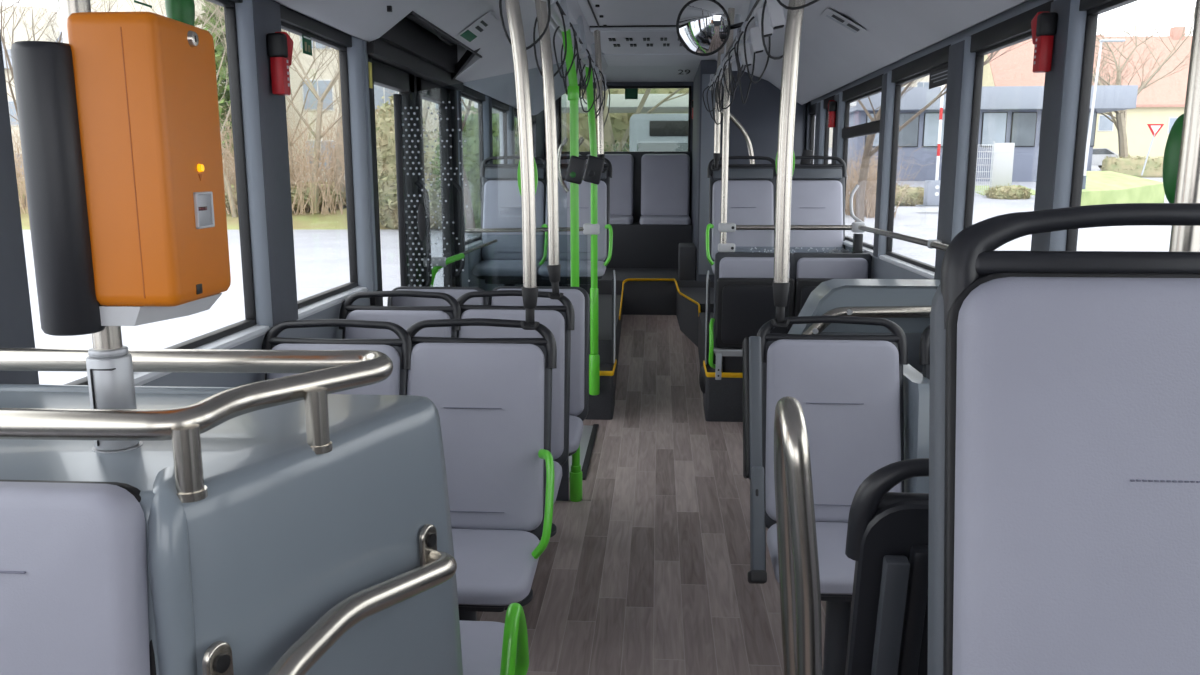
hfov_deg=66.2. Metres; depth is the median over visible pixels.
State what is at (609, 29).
trim
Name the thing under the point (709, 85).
strap loop
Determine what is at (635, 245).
box
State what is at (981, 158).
fence panel
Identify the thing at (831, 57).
ceiling
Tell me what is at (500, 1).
strap loop
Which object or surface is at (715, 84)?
strap loop
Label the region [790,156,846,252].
seat
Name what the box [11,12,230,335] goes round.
ticket machine
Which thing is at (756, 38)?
grip
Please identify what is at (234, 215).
bare tree
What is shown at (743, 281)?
seat
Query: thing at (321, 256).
paved ground
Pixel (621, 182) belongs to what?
seat
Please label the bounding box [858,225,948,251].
horizontal rail
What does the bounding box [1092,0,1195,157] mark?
bare tree
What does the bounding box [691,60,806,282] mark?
partition panel
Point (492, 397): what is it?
seat
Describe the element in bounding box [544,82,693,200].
wall
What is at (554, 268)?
pole
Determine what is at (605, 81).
strap loop
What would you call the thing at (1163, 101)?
house
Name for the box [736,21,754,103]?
strap loop
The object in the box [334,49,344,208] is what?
bare tree
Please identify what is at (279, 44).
hammer
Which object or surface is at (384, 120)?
bush
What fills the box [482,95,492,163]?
trim
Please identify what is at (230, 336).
window
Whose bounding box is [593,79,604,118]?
strap loop
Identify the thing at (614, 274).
guard
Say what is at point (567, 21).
strap loop
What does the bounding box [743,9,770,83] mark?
strap loop
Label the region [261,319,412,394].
seat
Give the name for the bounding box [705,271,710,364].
guard
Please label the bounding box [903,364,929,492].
divider
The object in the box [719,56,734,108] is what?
strap loop
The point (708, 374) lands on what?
strip
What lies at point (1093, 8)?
window
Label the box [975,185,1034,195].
lawn
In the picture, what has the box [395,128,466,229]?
bush
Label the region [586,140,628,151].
bush
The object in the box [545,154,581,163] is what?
seat
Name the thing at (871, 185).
thicket
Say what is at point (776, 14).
grip
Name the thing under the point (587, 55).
strap loop
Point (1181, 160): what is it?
pole
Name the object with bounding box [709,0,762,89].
rail
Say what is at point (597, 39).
pole
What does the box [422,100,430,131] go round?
bare tree
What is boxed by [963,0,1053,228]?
window
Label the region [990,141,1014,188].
fence panel
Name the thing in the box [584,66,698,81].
trim
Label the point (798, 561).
rail
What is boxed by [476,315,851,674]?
floor
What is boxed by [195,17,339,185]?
bare tree
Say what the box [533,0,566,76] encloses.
strap loop
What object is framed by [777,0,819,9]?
strap loop
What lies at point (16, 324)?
trim
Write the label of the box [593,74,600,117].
strap loop
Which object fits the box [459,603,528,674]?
seat
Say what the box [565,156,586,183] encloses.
box
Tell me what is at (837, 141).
trim
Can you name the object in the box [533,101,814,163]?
trim
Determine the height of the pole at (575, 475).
2.092 m
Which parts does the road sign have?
post, plate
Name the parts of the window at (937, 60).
sill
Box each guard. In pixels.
[612,270,615,362]
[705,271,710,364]
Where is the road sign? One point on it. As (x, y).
(1154, 128)
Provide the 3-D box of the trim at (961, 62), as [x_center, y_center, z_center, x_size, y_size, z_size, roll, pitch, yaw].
[1.492,-0.721,3.854,0.056,1.010,0.224,1,10,4]
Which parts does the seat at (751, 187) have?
seat, handle, backrest, headrest panel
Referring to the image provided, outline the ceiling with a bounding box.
[274,0,1027,115]
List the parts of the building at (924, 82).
pane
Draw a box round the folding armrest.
[742,336,766,583]
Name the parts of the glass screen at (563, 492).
frame, panel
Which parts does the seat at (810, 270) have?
underside panel, folded seat, backrest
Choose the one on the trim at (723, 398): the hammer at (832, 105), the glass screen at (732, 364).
the glass screen at (732, 364)
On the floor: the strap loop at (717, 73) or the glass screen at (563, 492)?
the glass screen at (563, 492)
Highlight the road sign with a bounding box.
[1141,124,1163,174]
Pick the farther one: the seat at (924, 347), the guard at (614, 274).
the guard at (614, 274)
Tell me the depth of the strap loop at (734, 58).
4.88 m
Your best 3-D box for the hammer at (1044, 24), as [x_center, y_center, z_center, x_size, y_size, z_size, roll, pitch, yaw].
[1.379,-0.922,2.875,0.052,0.184,0.104,1,10,4]
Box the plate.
[569,424,598,479]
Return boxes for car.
[1092,148,1118,168]
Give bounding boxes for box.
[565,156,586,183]
[583,155,604,184]
[606,222,691,267]
[678,243,695,280]
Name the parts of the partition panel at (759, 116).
panel, panel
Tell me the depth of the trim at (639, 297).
8.05 m
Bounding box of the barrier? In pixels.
[915,85,943,205]
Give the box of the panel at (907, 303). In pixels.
[788,279,939,373]
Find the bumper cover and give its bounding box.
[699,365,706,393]
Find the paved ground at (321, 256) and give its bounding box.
[22,116,1171,384]
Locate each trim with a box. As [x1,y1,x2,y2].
[0,33,38,383]
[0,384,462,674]
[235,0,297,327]
[347,36,377,291]
[378,11,481,72]
[387,5,606,26]
[452,48,479,80]
[457,91,464,246]
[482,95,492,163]
[507,105,514,163]
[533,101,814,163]
[537,268,713,346]
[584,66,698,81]
[585,294,621,419]
[587,0,675,27]
[590,27,717,54]
[698,312,742,421]
[814,100,825,163]
[831,92,844,163]
[873,71,894,259]
[934,36,975,278]
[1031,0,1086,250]
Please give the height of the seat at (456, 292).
1.008 m
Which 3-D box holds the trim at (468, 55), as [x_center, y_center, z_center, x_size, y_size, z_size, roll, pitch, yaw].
[-0.719,-1.456,4.869,0.046,0.213,0.308,-7,12,-35]
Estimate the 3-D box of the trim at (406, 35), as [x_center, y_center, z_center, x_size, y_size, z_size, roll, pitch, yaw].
[-0.817,-1.595,4.219,0.290,0.600,1.424,1,10,4]
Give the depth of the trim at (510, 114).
7.24 m
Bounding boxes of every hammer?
[266,32,292,95]
[828,100,836,127]
[1031,11,1057,72]
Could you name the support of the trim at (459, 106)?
attached to the wall at (177, 379)
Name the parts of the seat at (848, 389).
seat, handle, backrest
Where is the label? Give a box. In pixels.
[368,62,372,87]
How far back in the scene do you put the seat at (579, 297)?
3.94 m
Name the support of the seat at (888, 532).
on the floor
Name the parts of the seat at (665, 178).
seat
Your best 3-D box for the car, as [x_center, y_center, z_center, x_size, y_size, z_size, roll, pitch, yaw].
[34.017,-12.421,63.874,4.100,1.420,1.800,1,10,4]
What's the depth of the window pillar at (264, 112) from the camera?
2.73 m
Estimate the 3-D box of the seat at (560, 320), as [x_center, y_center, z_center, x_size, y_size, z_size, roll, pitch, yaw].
[-0.337,0.396,3.246,0.458,1.068,0.542,1,10,4]
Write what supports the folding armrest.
attached to the seat at (848, 389)
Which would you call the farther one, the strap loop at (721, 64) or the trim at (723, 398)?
the trim at (723, 398)
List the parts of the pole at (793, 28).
stop button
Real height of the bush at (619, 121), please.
5.712 m
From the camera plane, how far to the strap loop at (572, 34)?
4.08 m
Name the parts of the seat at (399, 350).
backrest, handle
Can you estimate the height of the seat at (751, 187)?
1.165 m
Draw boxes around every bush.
[225,187,312,210]
[291,185,345,209]
[375,95,432,228]
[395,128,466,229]
[430,106,519,228]
[515,88,688,159]
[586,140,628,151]
[866,184,923,205]
[984,183,1031,198]
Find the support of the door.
in the wall at (177, 379)
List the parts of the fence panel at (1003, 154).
post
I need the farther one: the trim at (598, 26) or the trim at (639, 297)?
the trim at (639, 297)
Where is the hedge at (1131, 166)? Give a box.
[1099,154,1163,177]
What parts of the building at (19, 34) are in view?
pane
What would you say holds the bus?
on the paved ground at (321, 256)
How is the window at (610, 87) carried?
in the wall at (691, 84)
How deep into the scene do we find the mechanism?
4.11 m
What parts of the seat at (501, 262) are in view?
seat, backrest, handle, headrest panel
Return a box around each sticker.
[134,0,151,7]
[302,35,311,55]
[457,12,498,43]
[625,89,637,98]
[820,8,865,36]
[929,67,947,88]
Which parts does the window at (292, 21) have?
sill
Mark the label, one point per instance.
(369, 63)
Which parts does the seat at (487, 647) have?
seat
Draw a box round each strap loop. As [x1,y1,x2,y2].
[499,0,550,49]
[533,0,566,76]
[553,15,575,78]
[561,27,577,95]
[565,45,582,92]
[574,44,590,98]
[578,52,589,89]
[579,60,595,111]
[582,62,599,103]
[586,66,604,113]
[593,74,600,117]
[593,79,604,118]
[596,81,609,125]
[703,81,714,111]
[707,84,723,119]
[711,75,716,121]
[712,71,722,124]
[715,78,723,102]
[716,65,723,111]
[717,61,729,114]
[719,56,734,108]
[723,58,740,94]
[728,41,745,82]
[728,48,738,95]
[734,32,743,72]
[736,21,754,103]
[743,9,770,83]
[761,0,782,59]
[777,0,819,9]
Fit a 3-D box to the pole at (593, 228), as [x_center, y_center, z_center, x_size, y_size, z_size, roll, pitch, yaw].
[-0.051,-0.599,5.403,0.096,1.921,0.064,1,10,4]
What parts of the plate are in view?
plate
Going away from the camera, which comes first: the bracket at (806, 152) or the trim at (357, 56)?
the trim at (357, 56)
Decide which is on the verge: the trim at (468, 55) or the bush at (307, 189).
the bush at (307, 189)
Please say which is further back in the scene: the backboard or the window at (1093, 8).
the backboard
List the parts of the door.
handle, handle, door handrail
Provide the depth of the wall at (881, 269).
4.55 m
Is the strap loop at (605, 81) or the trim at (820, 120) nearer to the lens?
the strap loop at (605, 81)
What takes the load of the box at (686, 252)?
on the trim at (639, 297)
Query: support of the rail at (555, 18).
attached to the ceiling
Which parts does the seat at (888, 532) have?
handle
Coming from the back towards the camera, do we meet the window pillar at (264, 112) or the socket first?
the window pillar at (264, 112)
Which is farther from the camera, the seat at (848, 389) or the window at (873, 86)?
the window at (873, 86)
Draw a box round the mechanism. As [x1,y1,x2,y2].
[405,12,457,44]
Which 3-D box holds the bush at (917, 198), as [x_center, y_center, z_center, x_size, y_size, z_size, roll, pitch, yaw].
[16.488,-7.705,50.199,4.512,1.397,1.675,1,10,4]
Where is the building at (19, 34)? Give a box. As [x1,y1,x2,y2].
[0,6,62,180]
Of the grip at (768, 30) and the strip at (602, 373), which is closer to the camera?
the grip at (768, 30)
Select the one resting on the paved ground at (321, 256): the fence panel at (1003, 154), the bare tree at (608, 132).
the bare tree at (608, 132)
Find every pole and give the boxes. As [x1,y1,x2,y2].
[58,0,142,452]
[165,0,194,25]
[504,0,538,329]
[535,0,563,298]
[562,29,581,501]
[583,66,599,394]
[594,30,605,172]
[712,46,723,170]
[718,8,735,372]
[771,0,805,327]
[1163,0,1199,251]
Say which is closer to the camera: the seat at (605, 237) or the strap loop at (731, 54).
the strap loop at (731, 54)
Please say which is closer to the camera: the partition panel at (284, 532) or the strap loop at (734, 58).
the partition panel at (284, 532)
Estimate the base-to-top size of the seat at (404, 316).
1.068 m
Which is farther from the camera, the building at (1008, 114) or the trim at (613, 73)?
the building at (1008, 114)
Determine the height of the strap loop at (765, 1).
0.274 m
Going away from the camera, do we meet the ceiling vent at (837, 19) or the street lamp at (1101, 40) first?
the ceiling vent at (837, 19)
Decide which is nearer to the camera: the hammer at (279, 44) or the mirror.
the hammer at (279, 44)
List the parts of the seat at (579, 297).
backrest, seat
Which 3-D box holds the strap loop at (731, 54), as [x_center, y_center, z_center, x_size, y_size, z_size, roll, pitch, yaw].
[0.683,-1.358,4.700,0.054,0.241,0.070,1,10,4]
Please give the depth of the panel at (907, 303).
3.71 m
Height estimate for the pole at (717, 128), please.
0.896 m
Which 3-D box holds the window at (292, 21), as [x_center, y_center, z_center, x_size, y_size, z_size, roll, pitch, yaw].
[-0.997,-0.614,3.237,0.085,1.011,0.770,1,10,4]
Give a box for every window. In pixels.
[64,0,269,385]
[280,4,367,319]
[461,85,583,250]
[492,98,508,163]
[514,108,534,150]
[559,86,690,151]
[809,103,816,163]
[823,95,834,163]
[842,74,883,255]
[879,44,950,278]
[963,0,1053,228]
[1065,0,1137,250]
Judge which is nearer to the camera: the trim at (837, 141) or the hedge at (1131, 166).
the trim at (837, 141)
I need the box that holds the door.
[367,39,496,305]
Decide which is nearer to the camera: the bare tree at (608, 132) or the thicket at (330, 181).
the bare tree at (608, 132)
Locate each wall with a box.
[141,248,522,386]
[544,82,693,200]
[811,0,1050,278]
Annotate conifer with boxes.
[194,0,233,159]
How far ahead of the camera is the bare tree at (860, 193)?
30.05 m
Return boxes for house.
[982,27,1191,157]
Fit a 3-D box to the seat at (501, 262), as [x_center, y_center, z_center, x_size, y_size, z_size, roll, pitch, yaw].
[-0.580,-0.604,6.037,0.489,1.165,0.567,1,10,4]
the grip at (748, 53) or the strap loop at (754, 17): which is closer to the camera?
the strap loop at (754, 17)
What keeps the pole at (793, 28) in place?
hanging from the rail at (754, 4)
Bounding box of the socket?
[196,284,202,294]
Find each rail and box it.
[0,348,392,502]
[202,524,456,674]
[533,0,606,90]
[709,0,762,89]
[736,225,851,229]
[774,396,821,674]
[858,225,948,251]
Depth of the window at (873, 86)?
5.76 m
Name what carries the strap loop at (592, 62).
hanging from the rail at (555, 18)
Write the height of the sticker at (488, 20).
0.106 m
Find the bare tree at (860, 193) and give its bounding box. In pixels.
[855,40,1031,221]
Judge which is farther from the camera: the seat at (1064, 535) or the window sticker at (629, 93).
the window sticker at (629, 93)
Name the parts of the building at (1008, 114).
pane, pane, pane, pane, pane, pane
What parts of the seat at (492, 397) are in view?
backrest, handle, seat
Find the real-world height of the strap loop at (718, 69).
0.270 m
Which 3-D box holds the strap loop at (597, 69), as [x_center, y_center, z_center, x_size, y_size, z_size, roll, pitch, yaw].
[-0.027,-1.499,5.586,0.076,0.278,0.102,-8,13,-37]
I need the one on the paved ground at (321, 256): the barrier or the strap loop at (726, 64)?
the barrier
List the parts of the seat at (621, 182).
seat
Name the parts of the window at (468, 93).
sill, horizontal rail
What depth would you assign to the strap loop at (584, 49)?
4.57 m
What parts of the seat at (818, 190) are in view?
backrest, headrest panel, handle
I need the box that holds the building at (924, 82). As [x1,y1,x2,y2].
[829,75,946,147]
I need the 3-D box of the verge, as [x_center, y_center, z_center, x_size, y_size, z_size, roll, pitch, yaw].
[-19.657,-5.572,37.418,41.309,1.439,15.956,0,10,-1]
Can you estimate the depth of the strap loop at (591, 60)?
5.10 m
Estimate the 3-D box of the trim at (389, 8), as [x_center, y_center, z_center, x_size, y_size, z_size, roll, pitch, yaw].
[-0.300,-1.445,3.821,0.580,0.356,4.266,3,11,16]
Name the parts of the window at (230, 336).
sill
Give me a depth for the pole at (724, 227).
5.36 m
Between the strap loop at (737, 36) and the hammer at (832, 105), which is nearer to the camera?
the strap loop at (737, 36)
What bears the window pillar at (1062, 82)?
attached to the wall at (881, 269)
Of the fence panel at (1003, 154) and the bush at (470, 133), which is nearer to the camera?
the bush at (470, 133)
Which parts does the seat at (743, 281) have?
backrest, folded seat, underside panel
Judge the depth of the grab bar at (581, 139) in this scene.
5.49 m
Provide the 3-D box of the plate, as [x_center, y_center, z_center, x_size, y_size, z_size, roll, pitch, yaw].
[-0.447,0.607,5.056,0.815,0.010,1.000,1,10,4]
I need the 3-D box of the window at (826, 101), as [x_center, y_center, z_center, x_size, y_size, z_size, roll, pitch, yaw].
[1.699,-1.250,6.762,0.085,1.011,0.580,1,10,4]
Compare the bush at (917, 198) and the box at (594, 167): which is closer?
the box at (594, 167)
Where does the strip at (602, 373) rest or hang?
on the trim at (601, 406)
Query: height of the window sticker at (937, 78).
0.160 m
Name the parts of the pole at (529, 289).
stop button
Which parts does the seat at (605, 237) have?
seat, backrest, handle, headrest panel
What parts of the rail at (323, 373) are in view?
post, post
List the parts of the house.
pane, pane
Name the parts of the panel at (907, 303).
rail, recess panel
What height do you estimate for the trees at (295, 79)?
14.300 m
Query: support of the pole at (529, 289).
hanging from the rail at (555, 18)
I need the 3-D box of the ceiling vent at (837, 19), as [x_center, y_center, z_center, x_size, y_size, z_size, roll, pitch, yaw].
[1.198,-1.554,4.540,0.189,0.105,0.220,1,10,4]
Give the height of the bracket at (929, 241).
0.037 m
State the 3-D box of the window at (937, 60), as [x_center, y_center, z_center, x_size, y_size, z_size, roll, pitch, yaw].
[1.552,-0.837,4.474,0.085,1.011,1.090,1,10,4]
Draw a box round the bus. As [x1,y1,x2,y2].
[629,113,687,151]
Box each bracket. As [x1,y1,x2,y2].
[800,149,812,163]
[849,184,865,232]
[927,240,941,248]
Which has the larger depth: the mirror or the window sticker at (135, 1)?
the mirror
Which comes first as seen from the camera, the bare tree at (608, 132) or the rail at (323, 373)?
the rail at (323, 373)
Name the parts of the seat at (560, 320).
backrest, handle, seat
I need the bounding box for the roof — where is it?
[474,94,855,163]
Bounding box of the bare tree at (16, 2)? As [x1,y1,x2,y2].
[0,0,125,206]
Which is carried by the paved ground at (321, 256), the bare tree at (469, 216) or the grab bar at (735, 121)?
the bare tree at (469, 216)
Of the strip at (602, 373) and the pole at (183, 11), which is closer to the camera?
the pole at (183, 11)
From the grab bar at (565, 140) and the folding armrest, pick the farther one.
the grab bar at (565, 140)
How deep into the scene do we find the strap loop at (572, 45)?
4.33 m
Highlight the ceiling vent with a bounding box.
[600,32,689,53]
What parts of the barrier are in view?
arm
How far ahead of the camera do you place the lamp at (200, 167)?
1.19 m
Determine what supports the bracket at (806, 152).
attached to the seat at (818, 190)
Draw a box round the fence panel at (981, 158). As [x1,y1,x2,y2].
[974,144,994,195]
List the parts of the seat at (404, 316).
backrest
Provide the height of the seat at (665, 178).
0.690 m
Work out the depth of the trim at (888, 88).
5.02 m
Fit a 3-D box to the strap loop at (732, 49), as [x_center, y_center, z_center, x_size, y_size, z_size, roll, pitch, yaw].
[0.665,-1.333,4.451,0.069,0.200,0.080,6,12,32]
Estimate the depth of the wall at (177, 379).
2.92 m
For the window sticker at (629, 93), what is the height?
0.120 m
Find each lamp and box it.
[197,164,203,171]
[1082,39,1124,188]
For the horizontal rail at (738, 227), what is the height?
0.033 m
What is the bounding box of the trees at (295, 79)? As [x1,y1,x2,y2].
[90,0,477,183]
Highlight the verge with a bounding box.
[19,181,432,229]
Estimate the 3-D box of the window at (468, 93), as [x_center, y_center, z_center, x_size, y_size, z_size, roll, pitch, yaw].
[-0.466,-1.079,5.816,0.815,1.011,0.972,1,10,4]
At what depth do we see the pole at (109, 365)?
1.22 m
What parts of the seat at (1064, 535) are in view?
handle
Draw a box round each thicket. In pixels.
[8,88,474,214]
[828,139,928,217]
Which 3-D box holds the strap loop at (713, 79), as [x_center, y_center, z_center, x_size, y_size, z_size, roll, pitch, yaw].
[0.763,-1.578,6.081,0.059,0.297,0.070,1,10,4]
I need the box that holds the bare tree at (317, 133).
[194,0,341,212]
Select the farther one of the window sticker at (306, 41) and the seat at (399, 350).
the window sticker at (306, 41)
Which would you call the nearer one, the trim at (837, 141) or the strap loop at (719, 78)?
the strap loop at (719, 78)
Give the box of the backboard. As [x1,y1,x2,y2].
[557,151,691,221]
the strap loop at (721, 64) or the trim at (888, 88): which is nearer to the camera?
the trim at (888, 88)
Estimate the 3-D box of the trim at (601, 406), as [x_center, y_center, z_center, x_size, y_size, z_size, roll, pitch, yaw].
[-0.324,0.084,6.883,0.962,0.490,2.530,1,10,4]
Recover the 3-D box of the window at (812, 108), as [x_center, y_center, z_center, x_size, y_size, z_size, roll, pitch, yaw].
[1.745,-1.379,7.479,0.085,1.011,0.520,1,10,4]
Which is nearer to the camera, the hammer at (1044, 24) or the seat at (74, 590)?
the seat at (74, 590)
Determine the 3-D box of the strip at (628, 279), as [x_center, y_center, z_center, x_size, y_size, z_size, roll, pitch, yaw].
[0.476,-0.320,7.419,0.640,0.178,1.249,1,10,4]
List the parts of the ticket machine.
plate, slot frame, slot plate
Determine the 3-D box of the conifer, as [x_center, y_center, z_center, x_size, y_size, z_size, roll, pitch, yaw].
[-17.259,-13.432,43.098,5.014,15.052,5.192,1,10,4]
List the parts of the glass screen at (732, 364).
panel, post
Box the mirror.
[676,0,743,55]
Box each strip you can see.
[600,360,616,375]
[619,278,700,319]
[703,361,742,377]
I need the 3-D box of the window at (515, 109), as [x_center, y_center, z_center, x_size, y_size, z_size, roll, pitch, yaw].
[-0.685,-1.491,8.098,0.085,1.011,1.470,1,10,4]
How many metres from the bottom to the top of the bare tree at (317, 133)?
11.093 m
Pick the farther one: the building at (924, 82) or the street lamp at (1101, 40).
the building at (924, 82)
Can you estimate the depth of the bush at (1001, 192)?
52.81 m
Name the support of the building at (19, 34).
on the paved ground at (321, 256)
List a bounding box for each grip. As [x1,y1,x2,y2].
[740,40,751,66]
[749,21,763,53]
[756,0,772,36]
[767,0,784,29]
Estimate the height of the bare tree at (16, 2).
10.853 m
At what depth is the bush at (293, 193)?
32.72 m
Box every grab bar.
[557,137,568,192]
[579,137,583,179]
[721,110,754,163]
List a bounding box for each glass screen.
[393,94,568,500]
[723,233,862,372]
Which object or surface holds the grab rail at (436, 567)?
attached to the partition panel at (284, 532)
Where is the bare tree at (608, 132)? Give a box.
[562,88,688,151]
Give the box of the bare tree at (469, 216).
[461,97,475,228]
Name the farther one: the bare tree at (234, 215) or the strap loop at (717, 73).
the bare tree at (234, 215)
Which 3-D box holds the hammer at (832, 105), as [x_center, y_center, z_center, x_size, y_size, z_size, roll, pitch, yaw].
[1.603,-1.548,6.372,0.052,0.184,0.104,1,10,4]
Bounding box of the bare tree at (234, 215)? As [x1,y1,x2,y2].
[91,0,236,217]
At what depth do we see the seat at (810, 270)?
5.29 m
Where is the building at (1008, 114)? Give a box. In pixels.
[847,85,1137,181]
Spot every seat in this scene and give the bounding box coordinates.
[0,480,155,674]
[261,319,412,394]
[339,290,461,338]
[387,286,488,305]
[406,318,556,620]
[457,290,574,609]
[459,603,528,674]
[473,156,547,285]
[489,286,589,539]
[538,156,612,286]
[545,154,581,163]
[586,154,633,224]
[640,154,690,224]
[706,156,776,275]
[709,252,794,379]
[757,315,907,674]
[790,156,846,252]
[793,253,871,316]
[845,458,928,674]
[919,325,929,379]
[927,203,1199,674]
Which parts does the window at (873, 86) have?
sill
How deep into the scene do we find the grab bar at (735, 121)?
6.24 m

